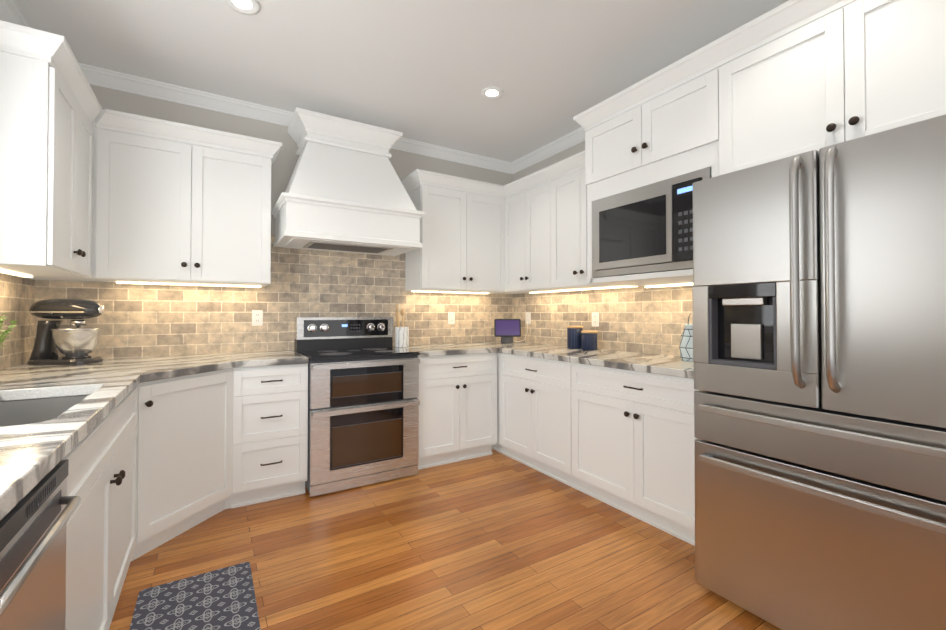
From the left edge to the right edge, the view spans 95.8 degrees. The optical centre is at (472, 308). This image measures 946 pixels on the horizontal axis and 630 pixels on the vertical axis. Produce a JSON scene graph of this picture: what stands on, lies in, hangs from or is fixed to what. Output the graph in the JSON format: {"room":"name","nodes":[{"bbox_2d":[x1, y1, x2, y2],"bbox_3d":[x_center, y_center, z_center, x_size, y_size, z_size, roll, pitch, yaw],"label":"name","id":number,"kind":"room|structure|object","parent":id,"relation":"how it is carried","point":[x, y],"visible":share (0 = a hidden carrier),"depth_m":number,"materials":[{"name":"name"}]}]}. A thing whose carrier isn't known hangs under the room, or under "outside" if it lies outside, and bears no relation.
{"room":"kitchen","nodes":[
{"label":"kitchen","id":0,"kind":"room"},
{"bbox_2d":[50,85,511,357],"bbox_3d":[-1.145,-0.129,3.552,3.820,2.740,0.120,0,-1,-32],"label":"wall","id":1,"kind":"structure","parent":0,"point":[404,164],"depth_m":3.25,"materials":[{"name":"grey paint"}]},
{"bbox_2d":[0,273,39,369],"bbox_3d":[-1.686,0.054,1.021,0.009,0.485,3.620,0,-1,-32],"label":"tile backsplash","id":2,"kind":"structure","parent":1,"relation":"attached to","point":[17,294],"depth_m":2.34,"materials":[{"name":"tile"}]},
{"bbox_2d":[17,113,116,281],"bbox_3d":[-2.375,-0.637,2.526,0.399,0.930,0.347,0,-1,-32],"label":"upper cabinet","id":3,"kind":"object","parent":1,"relation":"attached to","point":[102,264],"depth_m":2.47,"materials":[{"name":"white wood"}]},
{"bbox_2d":[113,117,272,286],"bbox_3d":[-1.864,-0.633,2.840,0.914,0.930,0.347,0,-1,-32],"label":"upper cabinet","id":4,"kind":"object","parent":1,"relation":"attached to","point":[174,202],"depth_m":2.69,"materials":[{"name":"white wood"}]},
{"bbox_2d":[116,282,260,287],"bbox_3d":[-1.904,-0.160,2.915,0.820,0.011,0.030,0,-1,-32],"label":"under-cabinet light","id":5,"kind":"object","parent":4,"relation":"attached to","point":[186,284],"visible":1,"depth_m":2.88,"materials":[{"name":"beige plastic"}]},
{"bbox_2d":[36,234,511,357],"bbox_3d":[-1.098,-0.115,3.504,3.549,0.887,0.009,0,-1,-32],"label":"tile backsplash","id":6,"kind":"structure","parent":1,"relation":"attached to","point":[139,320],"depth_m":3.25,"materials":[{"name":"tile"}]},
{"bbox_2d":[252,310,262,325],"bbox_3d":[-1.605,0.072,3.180,0.072,0.116,0.009,0,-1,-32],"label":"electrical outlet","id":7,"kind":"object","parent":6,"relation":"attached to","point":[257,317],"visible":1,"depth_m":3.18,"materials":[{"name":"white plastic"}]},
{"bbox_2d":[448,312,454,323],"bbox_3d":[-0.204,0.093,4.042,0.072,0.116,0.009,0,-1,-32],"label":"electrical outlet","id":8,"kind":"object","parent":6,"relation":"attached to","point":[451,317],"visible":1,"depth_m":4.04,"materials":[{"name":"white plastic"}]},
{"bbox_2d":[271,107,424,255],"bbox_3d":[-0.948,-0.918,3.252,1.006,0.932,0.594,0,-1,-32],"label":"range hood","id":9,"kind":"object","parent":1,"relation":"attached to","point":[345,191],"visible":1,"depth_m":3.10,"materials":[{"name":"white painted wood"}]},
{"bbox_2d":[404,173,507,292],"bbox_3d":[-0.150,-0.619,3.894,0.859,0.930,0.347,0,-1,-32],"label":"upper cabinet","id":10,"kind":"object","parent":1,"relation":"attached to","point":[462,231],"depth_m":3.72,"materials":[{"name":"white wood"}]},
{"bbox_2d":[412,291,488,293],"bbox_3d":[-0.192,-0.147,3.968,0.800,0.011,0.030,0,-1,-32],"label":"under-cabinet light","id":11,"kind":"object","parent":10,"relation":"attached to","point":[450,292],"visible":0.93,"depth_m":3.94,"materials":[{"name":"beige plastic"}]},
{"bbox_2d":[492,292,524,293],"bbox_3d":[0.334,-0.615,4.192,0.391,0.930,0.347,0,-1,-32],"label":"upper cabinet","id":12,"kind":"object","parent":1,"relation":"attached to","point":[508,292],"depth_m":4.30,"materials":[{"name":"white wood"}]},
{"bbox_2d":[14,0,788,161],"bbox_3d":[0.270,-1.558,1.270,3.820,0.060,5.520,0,-1,-32],"label":"ceiling","id":13,"kind":"structure","parent":0,"point":[426,71],"depth_m":2.52,"materials":[{"name":"white paint"}]},
{"bbox_2d":[224,0,259,14],"bbox_3d":[-1.143,-1.510,2.115,0.160,0.011,0.160,0,-1,-32],"label":"recessed light","id":14,"kind":"object","parent":13,"relation":"in","point":[248,7],"visible":0.98,"depth_m":2.13,"materials":[{"name":"white plastic"}]},
{"bbox_2d":[0,0,584,173],"bbox_3d":[0.301,-1.483,1.218,3.580,0.090,5.400,0,-1,-32],"label":"crown molding","id":15,"kind":"structure","parent":13,"relation":"attached to","point":[10,12],"depth_m":3.12,"materials":[{"name":"white wood"}]},
{"bbox_2d":[481,87,502,99],"bbox_3d":[0.132,-1.499,2.982,0.160,0.011,0.160,0,-1,-32],"label":"recessed light","id":16,"kind":"object","parent":13,"relation":"in","point":[491,93],"visible":1,"depth_m":2.98,"materials":[{"name":"white plastic"}]},
{"bbox_2d":[109,449,780,629],"bbox_3d":[0.270,1.242,1.234,3.820,0.060,5.520,0,-1,-32],"label":"floor","id":17,"kind":"structure","parent":0,"point":[496,540],"depth_m":2.07,"materials":[{"name":"brown wood"}]},
{"bbox_2d":[0,459,80,629],"bbox_3d":[-1.002,0.769,0.560,0.641,0.868,0.600,0,-1,-32],"label":"dishwasher","id":18,"kind":"object","parent":17,"relation":"on","point":[33,527],"visible":0.98,"depth_m":0.79,"materials":[{"name":"grey metal"}]},
{"bbox_2d":[62,387,137,629],"bbox_3d":[-1.503,0.778,1.329,0.649,0.870,1.229,0,-1,-32],"label":"base cabinet","id":19,"kind":"object","parent":17,"relation":"on","point":[101,534],"visible":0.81,"depth_m":1.39,"materials":[{"name":"white wood"}]},
{"bbox_2d":[131,368,233,560],"bbox_3d":[-1.928,0.792,2.382,1.029,0.870,1.028,0,-1,-32],"label":"base cabinet","id":20,"kind":"object","parent":17,"relation":"on","point":[185,456],"visible":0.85,"depth_m":2.25,"materials":[{"name":"white wood"}]},
{"bbox_2d":[0,356,163,520],"bbox_3d":[-1.419,0.319,1.181,0.630,0.040,3.618,0,-1,-32],"label":"countertop","id":21,"kind":"structure","parent":20,"relation":"on","point":[32,455],"depth_m":1.29,"materials":[{"name":"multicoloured stone"}]},
{"bbox_2d":[0,313,17,346],"bbox_3d":[-1.985,0.161,1.738,0.209,0.288,0.190,0,-1,-32],"label":"potted plant","id":22,"kind":"object","parent":21,"relation":"on","point":[6,331],"visible":1,"depth_m":1.76,"materials":[{"name":"green plant"}]},
{"bbox_2d":[0,395,88,426],"bbox_3d":[-1.483,0.448,1.317,0.464,0.208,0.764,0,-1,-32],"label":"sink","id":23,"kind":"object","parent":21,"relation":"in","point":[21,412],"visible":0.02,"depth_m":1.62,"materials":[{"name":"silver metal"}]},
{"bbox_2d":[27,299,105,364],"bbox_3d":[-2.327,0.129,2.457,0.347,0.370,0.267,0,-1,-32],"label":"stand mixer","id":24,"kind":"object","parent":21,"relation":"on","point":[77,345],"visible":1,"depth_m":2.40,"materials":[{"name":"black metal"}]},
{"bbox_2d":[144,350,308,381],"bbox_3d":[-1.477,0.338,2.660,0.823,0.040,1.038,0,-1,-32],"label":"countertop","id":25,"kind":"structure","parent":20,"relation":"on","point":[172,366],"depth_m":2.60,"materials":[{"name":"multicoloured stone"}]},
{"bbox_2d":[129,562,260,629],"bbox_3d":[-0.804,1.207,1.214,0.420,0.008,1.710,0,-1,-32],"label":"rug","id":26,"kind":"object","parent":17,"relation":"on","point":[222,598],"visible":1,"depth_m":1.75,"materials":[{"name":"grey fabric"}]},
{"bbox_2d":[231,364,307,508],"bbox_3d":[-1.412,0.798,2.920,0.434,0.870,0.652,0,-1,-32],"label":"base cabinet","id":27,"kind":"object","parent":17,"relation":"on","point":[270,432],"visible":0.98,"depth_m":2.68,"materials":[{"name":"white wood"}]},
{"bbox_2d":[294,317,419,496],"bbox_3d":[-0.881,0.653,3.214,0.770,1.168,0.685,0,-1,-32],"label":"range","id":28,"kind":"object","parent":17,"relation":"on","point":[363,401],"visible":1,"depth_m":2.98,"materials":[{"name":"grey metal"}]},
{"bbox_2d":[417,353,496,469],"bbox_3d":[-0.256,0.808,3.631,0.726,0.870,0.652,0,-1,-32],"label":"base cabinet","id":29,"kind":"object","parent":17,"relation":"on","point":[457,397],"visible":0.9,"depth_m":3.38,"materials":[{"name":"white wood"}]},
{"bbox_2d":[393,343,495,356],"bbox_3d":[-0.268,0.351,3.642,0.710,0.040,0.632,0,-1,-32],"label":"countertop","id":30,"kind":"structure","parent":29,"relation":"on","point":[459,348],"depth_m":3.49,"materials":[{"name":"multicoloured stone"}]},
{"bbox_2d":[395,305,408,346],"bbox_3d":[-0.610,0.150,3.661,0.120,0.361,0.120,0,-1,-32],"label":"utensil crock","id":31,"kind":"object","parent":30,"relation":"on","point":[402,336],"visible":1,"depth_m":3.61,"materials":[{"name":"white stone"}]},
{"bbox_2d":[476,341,693,378],"bbox_3d":[0.784,0.345,3.216,0.636,0.040,2.460,0,-1,-32],"label":"countertop","id":32,"kind":"structure","parent":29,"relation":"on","point":[668,365],"depth_m":2.83,"materials":[{"name":"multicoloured stone"}]},
{"bbox_2d":[494,319,527,343],"bbox_3d":[0.380,0.218,4.093,0.374,0.235,0.184,0,-1,-32],"label":"smart display","id":33,"kind":"object","parent":32,"relation":"on","point":[506,330],"visible":1,"depth_m":4.04,"materials":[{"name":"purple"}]},
{"bbox_2d":[567,326,582,348],"bbox_3d":[0.830,0.235,3.477,0.128,0.185,0.128,0,-1,-32],"label":"canister","id":34,"kind":"object","parent":32,"relation":"on","point":[573,337],"visible":0.96,"depth_m":3.42,"materials":[{"name":"blue ceramic"}]},
{"bbox_2d":[581,330,597,349],"bbox_3d":[0.912,0.251,3.351,0.124,0.150,0.124,0,-1,-32],"label":"canister","id":35,"kind":"object","parent":32,"relation":"on","point":[588,339],"visible":1,"depth_m":3.30,"materials":[{"name":"blue ceramic"}]},
{"bbox_2d":[679,312,692,361],"bbox_3d":[1.324,0.171,2.578,0.149,0.294,0.149,0,-1,-32],"label":"jar","id":36,"kind":"object","parent":32,"relation":"on","point":[686,347],"visible":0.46,"depth_m":2.54,"materials":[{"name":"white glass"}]},
{"bbox_2d":[496,353,580,490],"bbox_3d":[0.703,0.804,3.359,0.617,0.870,0.815,0,-1,-32],"label":"base cabinet","id":37,"kind":"object","parent":17,"relation":"on","point":[534,422],"depth_m":3.16,"materials":[{"name":"white wood"}]},
{"bbox_2d":[571,363,698,545],"bbox_3d":[1.162,0.794,2.580,0.652,0.870,0.991,0,-1,-32],"label":"base cabinet","id":38,"kind":"object","parent":17,"relation":"on","point":[633,438],"visible":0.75,"depth_m":2.41,"materials":[{"name":"white wood"}]},
{"bbox_2d":[692,114,945,629],"bbox_3d":[1.529,0.333,1.681,0.919,1.770,0.910,0,-1,-32],"label":"refrigerator","id":39,"kind":"object","parent":17,"relation":"on","point":[819,315],"visible":1,"depth_m":1.45,"materials":[{"name":"grey metal"}]},
{"bbox_2d":[512,141,670,355],"bbox_3d":[1.877,-0.146,2.171,0.120,2.740,5.400,0,-1,-32],"label":"wall","id":40,"kind":"structure","parent":0,"point":[563,155],"depth_m":3.96,"materials":[{"name":"grey paint"}]},
{"bbox_2d":[504,174,556,292],"bbox_3d":[0.619,-0.621,3.772,0.347,0.930,0.702,0,-1,-32],"label":"upper cabinet","id":41,"kind":"object","parent":40,"relation":"attached to","point":[524,202],"depth_m":3.71,"materials":[{"name":"white wood"}]},
{"bbox_2d":[544,154,626,289],"bbox_3d":[0.925,-0.627,3.274,0.347,0.930,0.701,0,-1,-32],"label":"upper cabinet","id":42,"kind":"object","parent":40,"relation":"attached to","point":[546,245],"depth_m":3.29,"materials":[{"name":"white wood"}]},
{"bbox_2d":[530,286,637,293],"bbox_3d":[0.857,-0.152,3.551,0.030,0.011,1.180,0,-1,-32],"label":"under-cabinet light","id":43,"kind":"object","parent":42,"relation":"attached to","point":[585,289],"visible":0.86,"depth_m":3.42,"materials":[{"name":"beige plastic"}]},
{"bbox_2d":[512,285,693,355],"bbox_3d":[1.059,0.084,3.373,0.009,0.485,2.450,0,-1,-32],"label":"tile backsplash","id":44,"kind":"structure","parent":40,"relation":"attached to","point":[640,319],"depth_m":3.29,"materials":[{"name":"tile"}]},
{"bbox_2d":[526,312,530,323],"bbox_3d":[0.541,0.095,4.199,0.009,0.116,0.072,0,-1,-32],"label":"electrical outlet","id":45,"kind":"object","parent":44,"relation":"attached to","point":[528,316],"visible":1,"depth_m":4.19,"materials":[{"name":"white plastic"}]},
{"bbox_2d":[592,312,598,326],"bbox_3d":[0.991,0.090,3.466,0.009,0.116,0.072,0,-1,-32],"label":"electrical outlet","id":46,"kind":"object","parent":44,"relation":"attached to","point":[595,319],"visible":1,"depth_m":3.46,"materials":[{"name":"white plastic"}]},
{"bbox_2d":[581,52,720,207],"bbox_3d":[1.208,-0.931,2.543,0.635,0.501,0.842,0,-1,-32],"label":"upper cabinet","id":47,"kind":"object","parent":40,"relation":"attached to","point":[672,128],"depth_m":2.30,"materials":[{"name":"white wood"}]},
{"bbox_2d":[592,167,711,276],"bbox_3d":[1.155,-0.437,2.504,0.524,0.480,0.746,0,-1,-32],"label":"microwave","id":48,"kind":"object","parent":47,"relation":"in","point":[645,229],"visible":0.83,"depth_m":2.34,"materials":[{"name":"grey metal"}]},
{"bbox_2d":[701,0,945,176],"bbox_3d":[1.659,-0.886,1.809,0.635,0.610,0.997,0,-1,-32],"label":"upper cabinet","id":49,"kind":"object","parent":40,"relation":"attached to","point":[789,78],"depth_m":1.65,"materials":[{"name":"white wood"}]},
{"bbox_2d":[645,283,692,287],"bbox_3d":[1.407,-0.152,2.657,0.030,0.012,0.760,0,-1,-32],"label":"under-cabinet light","id":50,"kind":"object","parent":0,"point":[673,285],"visible":0.36,"depth_m":2.82,"materials":[{"name":"beige plastic"}]},
{"bbox_3d":[-1.275,-0.171,0.232,0.120,2.740,5.400,0,-1,-32],"label":"wall","id":51,"kind":"structure","parent":0,"visible":0},
{"bbox_2d":[0,20,101,277],"bbox_3d":[-2.096,-0.663,2.045,0.370,0.970,0.801,0,-1,-32],"label":"upper cabinet","id":52,"kind":"object","parent":51,"relation":"attached to","point":[50,108],"visible":1,"depth_m":1.81,"materials":[{"name":"white wood"}]},
{"bbox_2d":[0,269,32,277],"bbox_3d":[-2.191,-0.172,1.999,0.030,0.011,0.630,0,-1,-32],"label":"under-cabinet light","id":53,"kind":"object","parent":52,"relation":"attached to","point":[15,273],"visible":1,"depth_m":2.09,"materials":[{"name":"beige plastic"}]}
]}

